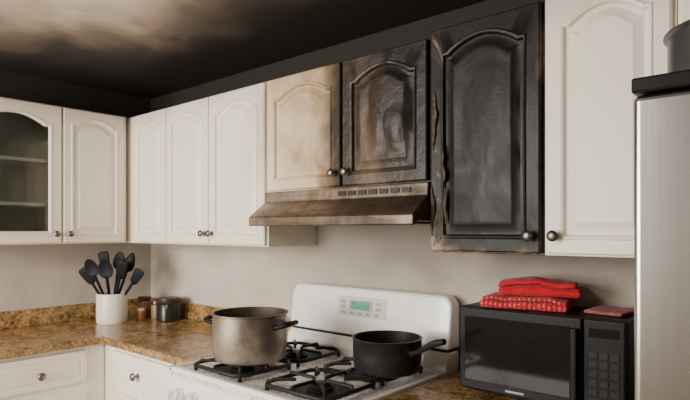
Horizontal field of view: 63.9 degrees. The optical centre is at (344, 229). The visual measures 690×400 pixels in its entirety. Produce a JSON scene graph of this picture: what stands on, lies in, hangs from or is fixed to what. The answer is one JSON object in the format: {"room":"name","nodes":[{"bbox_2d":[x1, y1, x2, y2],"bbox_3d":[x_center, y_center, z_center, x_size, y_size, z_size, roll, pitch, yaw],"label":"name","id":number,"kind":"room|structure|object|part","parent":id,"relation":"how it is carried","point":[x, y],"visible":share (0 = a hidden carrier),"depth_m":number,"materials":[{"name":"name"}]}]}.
{"room":"fire-damaged room","nodes":[
{"label":"fire-damaged room","id":0,"kind":"room"},
{"bbox_2d":[0,70,150,311],"bbox_3d":[-2.512,0.279,2.362,0.100,2.462,3.600,0,0,41],"label":"wall","id":1,"kind":"structure","parent":0,"point":[37,275],"depth_m":3.25,"materials":[{"name":"paint"}]},
{"bbox_2d":[0,97,60,244],"bbox_3d":[-1.767,-0.292,2.868,0.362,0.735,0.460,0,0,41],"label":"upper cabinet","id":2,"kind":"object","parent":1,"relation":"attached to","point":[30,132],"visible":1,"depth_m":3.02,"materials":[{"name":"paint"}]},
{"bbox_2d":[0,155,47,166],"bbox_3d":[-1.790,-0.364,2.888,0.277,0.018,0.422,0,0,41],"label":"shelf","id":3,"kind":"object","parent":2,"relation":"attached to","point":[5,161],"depth_m":2.91,"materials":[{"name":"paint"}]},
{"bbox_2d":[0,201,47,207],"bbox_3d":[-1.790,-0.134,2.888,0.277,0.018,0.422,0,0,41],"label":"shelf","id":4,"kind":"object","parent":2,"relation":"attached to","point":[3,204],"depth_m":2.91,"materials":[{"name":"paint"}]},
{"bbox_3d":[-1.515,0.020,2.908,0.033,0.033,0.033,0,0,41],"label":"knob","id":5,"kind":"part","parent":2,"relation":"part of","materials":[{"name":"grey metal"}]},
{"bbox_2d":[61,107,125,243],"bbox_3d":[-1.496,-0.292,3.181,0.362,0.735,0.362,0,0,41],"label":"upper cabinet","id":6,"kind":"object","parent":1,"relation":"attached to","point":[93,144],"visible":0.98,"depth_m":3.07,"materials":[{"name":"paint"}]},
{"bbox_3d":[-1.469,0.020,2.960,0.033,0.033,0.033,0,0,41],"label":"knob","id":7,"kind":"part","parent":6,"relation":"part of","materials":[{"name":"grey metal"}]},
{"bbox_2d":[0,0,486,98],"bbox_3d":[-0.868,-0.912,0.938,4.250,0.080,3.600,0,0,41],"label":"ceiling","id":8,"kind":"structure","parent":0,"point":[149,49],"depth_m":2.45,"materials":[{"name":"paint"}]},
{"bbox_2d":[151,0,633,370],"bbox_3d":[0.344,0.279,2.336,4.450,2.462,0.100,0,0,41],"label":"wall","id":9,"kind":"structure","parent":0,"point":[388,257],"depth_m":2.52,"materials":[{"name":"paint"}]},
{"bbox_2d":[126,82,316,246],"bbox_3d":[-0.834,-0.292,3.050,1.533,0.735,0.362,0,0,41],"label":"upper cabinet","id":10,"kind":"object","parent":9,"relation":"attached to","point":[196,171],"visible":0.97,"depth_m":2.73,"materials":[{"name":"paint"}]},
{"bbox_3d":[-1.084,-0.292,3.081,0.327,0.723,0.024,0,0,41],"label":"door","id":11,"kind":"part","parent":10,"relation":"part of","materials":[{"name":"paint"}]},
{"bbox_3d":[-0.811,-0.292,2.845,0.374,0.723,0.024,0,0,41],"label":"door","id":12,"kind":"part","parent":10,"relation":"part of","materials":[{"name":"paint"}]},
{"bbox_3d":[-0.707,0.017,2.722,0.033,0.033,0.033,0,0,41],"label":"knob","id":13,"kind":"part","parent":10,"relation":"part of","materials":[{"name":"grey metal"}]},
{"bbox_3d":[-0.659,0.017,2.680,0.033,0.033,0.033,0,0,41],"label":"knob","id":14,"kind":"part","parent":10,"relation":"part of","materials":[{"name":"grey metal"}]},
{"bbox_3d":[-0.508,-0.292,2.582,0.412,0.723,0.024,0,0,41],"label":"door","id":15,"kind":"part","parent":10,"relation":"part of","materials":[{"name":"paint"}]},
{"bbox_2d":[267,38,430,191],"bbox_3d":[0.064,-0.412,2.272,0.840,0.495,0.362,0,0,41],"label":"upper cabinet","id":16,"kind":"object","parent":9,"relation":"attached to","point":[365,120],"visible":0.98,"depth_m":2.11,"materials":[{"name":"paint"}]},
{"bbox_3d":[-0.177,-0.412,2.296,0.428,0.483,0.024,0,0,41],"label":"door","id":17,"kind":"part","parent":16,"relation":"part of","materials":[{"name":"paint"}]},
{"bbox_3d":[-0.053,-0.223,2.155,0.033,0.033,0.033,0,0,41],"label":"knob","id":18,"kind":"part","parent":16,"relation":"part of","materials":[{"name":"grey metal"}]},
{"bbox_2d":[249,182,430,225],"bbox_3d":[0.043,-0.090,2.248,0.840,0.148,0.423,0,0,41],"label":"range hood","id":19,"kind":"object","parent":16,"relation":"attached to","point":[406,203],"visible":0.95,"depth_m":2.05,"materials":[{"name":"metal"}]},
{"bbox_3d":[-0.001,-0.223,2.111,0.033,0.033,0.033,0,0,41],"label":"knob","id":20,"kind":"part","parent":16,"relation":"part of","materials":[{"name":"grey metal"}]},
{"bbox_3d":[0.134,-0.412,2.017,0.384,0.483,0.038,0,0,41],"label":"door","id":21,"kind":"part","parent":16,"relation":"part of","materials":[{"name":"paint"}]},
{"bbox_2d":[430,1,544,254],"bbox_3d":[0.530,-0.303,1.868,0.388,0.757,0.362,0,0,41],"label":"upper cabinet","id":22,"kind":"object","parent":9,"relation":"attached to","point":[488,72],"visible":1,"depth_m":1.73,"materials":[{"name":"paint"}]},
{"bbox_3d":[0.543,0.017,1.639,0.033,0.033,0.033,0,0,41],"label":"knob","id":23,"kind":"part","parent":22,"relation":"part of","materials":[{"name":"grey metal"}]},
{"bbox_2d":[545,0,677,257],"bbox_3d":[0.807,-0.303,1.628,0.342,0.757,0.362,0,0,41],"label":"upper cabinet","id":24,"kind":"object","parent":9,"relation":"attached to","point":[594,49],"visible":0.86,"depth_m":1.53,"materials":[{"name":"paint"}]},
{"bbox_3d":[0.599,0.017,1.591,0.033,0.033,0.033,0,0,41],"label":"knob","id":25,"kind":"part","parent":24,"relation":"part of","materials":[{"name":"grey metal"}]},
{"bbox_2d":[678,0,689,24],"bbox_3d":[1.273,-0.531,1.224,0.888,0.302,0.362,0,0,41],"label":"upper cabinet","id":26,"kind":"object","parent":9,"relation":"attached to","point":[683,5],"visible":0.24,"depth_m":1.39,"materials":[{"name":"paint"}]},
{"bbox_3d":[1.016,-0.531,1.262,0.426,0.290,0.024,0,0,41],"label":"door","id":27,"kind":"part","parent":26,"relation":"part of","materials":[{"name":"paint"}]},
{"bbox_3d":[-0.868,1.480,0.938,4.250,0.060,3.600,0,0,41],"label":"floor","id":28,"kind":"structure","parent":0,"visible":0},
{"bbox_2d":[0,344,103,399],"bbox_3d":[-1.964,1.014,2.414,0.657,0.872,1.595,0,0,41],"label":"base cabinet","id":29,"kind":"object","parent":28,"relation":"on","point":[75,373],"visible":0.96,"depth_m":2.65,"materials":[{"name":"paint"}]},
{"bbox_3d":[-1.415,0.683,2.576,0.038,0.038,0.038,0,0,41],"label":"knob","id":30,"kind":"part","parent":29,"relation":"part of","materials":[{"name":"grey metal"}]},
{"bbox_3d":[-1.435,1.065,2.594,0.024,0.530,0.440,0,0,41],"label":"door","id":31,"kind":"part","parent":29,"relation":"part of","materials":[{"name":"paint"}]},
{"bbox_2d":[104,345,173,399],"bbox_3d":[-0.963,1.014,2.966,1.448,0.872,0.657,0,0,41],"label":"base cabinet","id":32,"kind":"object","parent":28,"relation":"on","point":[127,375],"visible":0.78,"depth_m":2.63,"materials":[{"name":"paint"}]},
{"bbox_3d":[-1.021,1.065,2.643,0.345,0.530,0.024,0,0,41],"label":"door","id":33,"kind":"part","parent":32,"relation":"part of","materials":[{"name":"paint"}]},
{"bbox_3d":[-0.981,0.683,2.572,0.038,0.038,0.038,0,0,41],"label":"knob","id":34,"kind":"part","parent":32,"relation":"part of","materials":[{"name":"grey metal"}]},
{"bbox_2d":[0,297,293,364],"bbox_3d":[-1.467,0.511,2.382,1.451,0.133,2.199,0,0,41],"label":"countertop","id":35,"kind":"structure","parent":32,"relation":"on","point":[25,332],"depth_m":2.88,"materials":[{"name":"brown stone"}]},
{"bbox_2d":[78,251,143,323],"bbox_3d":[-1.366,0.333,3.242,0.371,0.415,0.172,0,0,-15],"label":"utensil crock","id":36,"kind":"object","parent":35,"relation":"on","point":[111,307],"visible":1,"depth_m":3.20,"materials":[{"name":"ceramic"}]},
{"bbox_3d":[-1.417,0.412,3.237,0.143,0.223,0.016,0,0,-5],"label":"utensil handle","id":37,"kind":"part","parent":36,"relation":"part of","materials":[{"name":"plastic"}]},
{"bbox_3d":[-1.403,0.390,3.224,0.120,0.266,0.016,0,0,-25],"label":"utensil handle","id":38,"kind":"part","parent":36,"relation":"part of","materials":[{"name":"plastic"}]},
{"bbox_3d":[-1.373,0.395,3.224,0.032,0.253,0.060,0,0,41],"label":"utensil handle","id":39,"kind":"part","parent":36,"relation":"part of","materials":[{"name":"plastic"}]},
{"bbox_3d":[-1.355,0.372,3.255,0.016,0.297,0.059,0,0,41],"label":"utensil handle","id":40,"kind":"part","parent":36,"relation":"part of","materials":[{"name":"plastic"}]},
{"bbox_3d":[-1.339,0.398,3.226,0.093,0.250,0.016,0,0,30],"label":"utensil handle","id":41,"kind":"part","parent":36,"relation":"part of","materials":[{"name":"plastic"}]},
{"bbox_3d":[-1.329,0.378,3.246,0.111,0.290,0.016,0,0,-7],"label":"utensil handle","id":42,"kind":"part","parent":36,"relation":"part of","materials":[{"name":"plastic"}]},
{"bbox_3d":[-1.309,0.412,3.233,0.160,0.224,0.016,0,0,9],"label":"utensil handle","id":43,"kind":"part","parent":36,"relation":"part of","materials":[{"name":"plastic"}]},
{"bbox_2d":[137,307,145,319],"bbox_3d":[-1.236,0.506,3.354,0.052,0.067,0.052,0,0,41],"label":"spice jar","id":44,"kind":"object","parent":35,"relation":"on","point":[141,312],"visible":1,"depth_m":3.33,"materials":[{"name":"orange glass"}]},
{"bbox_3d":[-1.236,0.481,3.354,0.051,0.016,0.051,0,0,41],"label":"lid","id":45,"kind":"part","parent":44,"relation":"part of","materials":[{"name":"white plastic"}]},
{"bbox_2d":[137,296,150,316],"bbox_3d":[-1.258,0.478,3.466,0.080,0.123,0.080,0,0,41],"label":"spice jar","id":46,"kind":"object","parent":35,"relation":"on","point":[143,301],"visible":0.86,"depth_m":3.44,"materials":[{"name":"orange glass"}]},
{"bbox_3d":[-1.258,0.430,3.466,0.078,0.025,0.078,0,0,41],"label":"lid","id":47,"kind":"part","parent":46,"relation":"part of","materials":[{"name":"black plastic"}]},
{"bbox_2d":[151,300,156,317],"bbox_3d":[-1.166,0.489,3.419,0.066,0.101,0.066,0,0,41],"label":"spice jar","id":48,"kind":"object","parent":35,"relation":"on","point":[153,303],"visible":0.53,"depth_m":3.39,"materials":[{"name":"beige glass"}]},
{"bbox_2d":[156,296,180,321],"bbox_3d":[-1.056,0.472,3.317,0.144,0.135,0.144,0,0,41],"label":"canister","id":49,"kind":"object","parent":35,"relation":"on","point":[168,308],"visible":1,"depth_m":3.26,"materials":[{"name":"silver metal"}]},
{"bbox_3d":[-1.056,0.419,3.317,0.141,0.028,0.141,0,0,41],"label":"lid","id":50,"kind":"part","parent":49,"relation":"part of","materials":[{"name":"metal"}]},
{"bbox_2d":[165,283,458,399],"bbox_3d":[-0.145,0.853,2.131,0.870,1.195,0.806,0,0,41],"label":"gas range","id":51,"kind":"object","parent":28,"relation":"on","point":[317,364],"visible":0.73,"depth_m":2.14,"materials":[{"name":"white metal"}]},
{"bbox_3d":[-0.636,0.619,2.083,0.054,0.054,0.031,0,-10,41],"label":"burner knob","id":52,"kind":"part","parent":51,"relation":"part of","materials":[{"name":"white plastic"}]},
{"bbox_3d":[-0.569,0.619,2.024,0.054,0.054,0.031,0,-10,41],"label":"burner knob","id":53,"kind":"part","parent":51,"relation":"part of","materials":[{"name":"white plastic"}]},
{"bbox_3d":[-0.350,0.623,1.895,0.870,0.115,0.076,0,0,41],"label":"panel","id":54,"kind":"part","parent":51,"relation":"part of","materials":[{"name":"white metal"}]},
{"bbox_3d":[-0.398,0.519,2.145,0.310,0.015,0.282,0,0,41],"label":"grate frame","id":55,"kind":"part","parent":51,"relation":"part of","materials":[{"name":"metal"}]},
{"bbox_3d":[-0.398,0.528,2.145,0.094,0.026,0.094,0,0,41],"label":"burner","id":56,"kind":"part","parent":51,"relation":"part of","materials":[{"name":"metal"}]},
{"bbox_2d":[216,365,269,373],"bbox_3d":[-0.398,0.539,2.145,0.210,0.004,0.210,0,0,41],"label":"burner","id":57,"kind":"object","parent":51,"relation":"on","point":[228,368],"depth_m":2.12,"materials":[{"name":"metal"}]},
{"bbox_2d":[203,306,298,365],"bbox_3d":[-0.368,0.408,2.146,0.300,0.181,0.350,0,0,-29],"label":"stock pot","id":58,"kind":"object","parent":51,"relation":"on","point":[253,335],"visible":1,"depth_m":2.03,"materials":[{"name":"metal"}]},
{"bbox_3d":[-0.518,0.357,2.209,0.067,0.033,0.109,0,0,23],"label":"handle","id":59,"kind":"part","parent":58,"relation":"part of","materials":[{"name":"black plastic"}]},
{"bbox_3d":[-0.218,0.357,2.082,0.067,0.033,0.109,0,0,23],"label":"handle","id":60,"kind":"part","parent":58,"relation":"part of","materials":[{"name":"black plastic"}]},
{"bbox_3d":[-0.208,0.528,2.364,0.094,0.026,0.094,0,0,41],"label":"burner","id":61,"kind":"part","parent":51,"relation":"part of","materials":[{"name":"metal"}]},
{"bbox_2d":[284,351,318,358],"bbox_3d":[-0.208,0.539,2.364,0.210,0.004,0.210,0,0,41],"label":"burner","id":62,"kind":"object","parent":51,"relation":"on","point":[303,355],"depth_m":2.34,"materials":[{"name":"metal"}]},
{"bbox_2d":[170,345,436,399],"bbox_3d":[-0.124,0.559,2.156,0.870,0.037,0.725,0,0,41],"label":"cooktop","id":63,"kind":"object","parent":51,"relation":"in","point":[184,375],"depth_m":1.99,"materials":[{"name":"metal"}]},
{"bbox_3d":[-0.208,0.519,2.364,0.310,0.015,0.282,0,0,41],"label":"grate frame","id":64,"kind":"part","parent":51,"relation":"part of","materials":[{"name":"metal"}]},
{"bbox_2d":[289,382,350,396],"bbox_3d":[-0.084,0.539,1.873,0.210,0.004,0.210,0,0,41],"label":"burner","id":65,"kind":"object","parent":51,"relation":"on","point":[332,390],"depth_m":1.85,"materials":[{"name":"metal"}]},
{"bbox_3d":[-0.084,0.528,1.873,0.094,0.026,0.094,0,0,41],"label":"burner","id":66,"kind":"part","parent":51,"relation":"part of","materials":[{"name":"metal"}]},
{"bbox_3d":[-0.084,0.519,1.873,0.310,0.015,0.282,0,0,41],"label":"grate frame","id":67,"kind":"part","parent":51,"relation":"part of","materials":[{"name":"metal"}]},
{"bbox_3d":[0.106,0.519,2.092,0.310,0.015,0.282,0,0,41],"label":"grate frame","id":68,"kind":"part","parent":51,"relation":"part of","materials":[{"name":"metal"}]},
{"bbox_2d":[352,330,445,377],"bbox_3d":[0.204,0.421,1.917,0.394,0.155,0.250,0,0,41],"label":"saucepan","id":69,"kind":"object","parent":51,"relation":"on","point":[376,353],"visible":1,"depth_m":1.86,"materials":[{"name":"black metal"}]},
{"bbox_3d":[0.268,0.384,1.809,0.024,0.081,0.158,0,0,-37],"label":"handle","id":70,"kind":"part","parent":69,"relation":"part of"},
{"bbox_2d":[631,69,689,399],"bbox_3d":[1.088,0.590,0.976,0.887,1.720,0.862,0,0,41],"label":"refrigerator","id":71,"kind":"object","parent":28,"relation":"on","point":[662,102],"visible":1,"depth_m":0.96,"materials":[{"name":"metal"}]},
{"bbox_2d":[663,19,689,72],"bbox_3d":[0.799,-0.334,1.082,0.351,0.128,0.306,0,0,0],"label":"cooking pot","id":72,"kind":"object","parent":71,"relation":"on","point":[676,40],"visible":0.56,"depth_m":1.08,"materials":[{"name":"grey metal"}]},
{"bbox_3d":[0.548,1.014,1.661,0.781,0.872,0.652,0,0,41],"label":"base cabinet","id":73,"kind":"object","parent":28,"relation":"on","visible":0},
{"bbox_2d":[384,370,525,399],"bbox_3d":[0.554,0.511,1.668,0.787,0.133,0.634,0,0,41],"label":"countertop","id":74,"kind":"structure","parent":73,"relation":"on","point":[448,387],"depth_m":1.83,"materials":[{"name":"brown stone"}]},
{"bbox_2d":[460,302,633,399],"bbox_3d":[0.655,0.398,1.781,0.517,0.285,0.272,0,0,41],"label":"microwave","id":75,"kind":"object","parent":74,"relation":"on","point":[573,354],"visible":0.98,"depth_m":1.67,"materials":[{"name":"black plastic"}]},
{"bbox_3d":[0.531,0.391,1.737,0.345,0.211,0.004,0,0,41],"label":"door glass","id":76,"kind":"part","parent":75,"relation":"part of","materials":[{"name":"black glass"}]},
{"bbox_3d":[0.543,0.392,1.741,0.398,0.269,0.021,0,0,41],"label":"door","id":77,"kind":"part","parent":75,"relation":"part of","materials":[{"name":"black glass"}]},
{"bbox_2d":[480,292,574,311],"bbox_3d":[0.605,0.232,1.833,0.274,0.044,0.193,0,0,29],"label":"dish towel","id":78,"kind":"object","parent":75,"relation":"on","point":[494,300],"visible":0.89,"depth_m":1.76,"materials":[{"name":"red fabric"}]},
{"bbox_2d":[498,276,580,297],"bbox_3d":[0.640,0.185,1.823,0.256,0.055,0.167,0,0,23],"label":"dish towel","id":79,"kind":"object","parent":78,"relation":"on","point":[531,285],"visible":1,"depth_m":1.76,"materials":[{"name":"red fabric"}]},
{"bbox_3d":[0.663,0.392,1.604,0.020,0.213,0.014,0,0,41],"label":"handle","id":80,"kind":"part","parent":75,"relation":"part of","materials":[{"name":"black plastic"}]},
{"bbox_3d":[0.739,0.392,1.571,0.113,0.269,0.021,0,0,41],"label":"control panel","id":81,"kind":"part","parent":75,"relation":"part of","materials":[{"name":"black plastic"}]},
{"bbox_2d":[584,305,633,316],"bbox_3d":[0.815,0.247,1.695,0.152,0.013,0.133,0,0,-43],"label":"pot holder","id":82,"kind":"object","parent":75,"relation":"on","point":[608,310],"visible":0.98,"depth_m":1.66,"materials":[{"name":"red fabric"}]}
]}

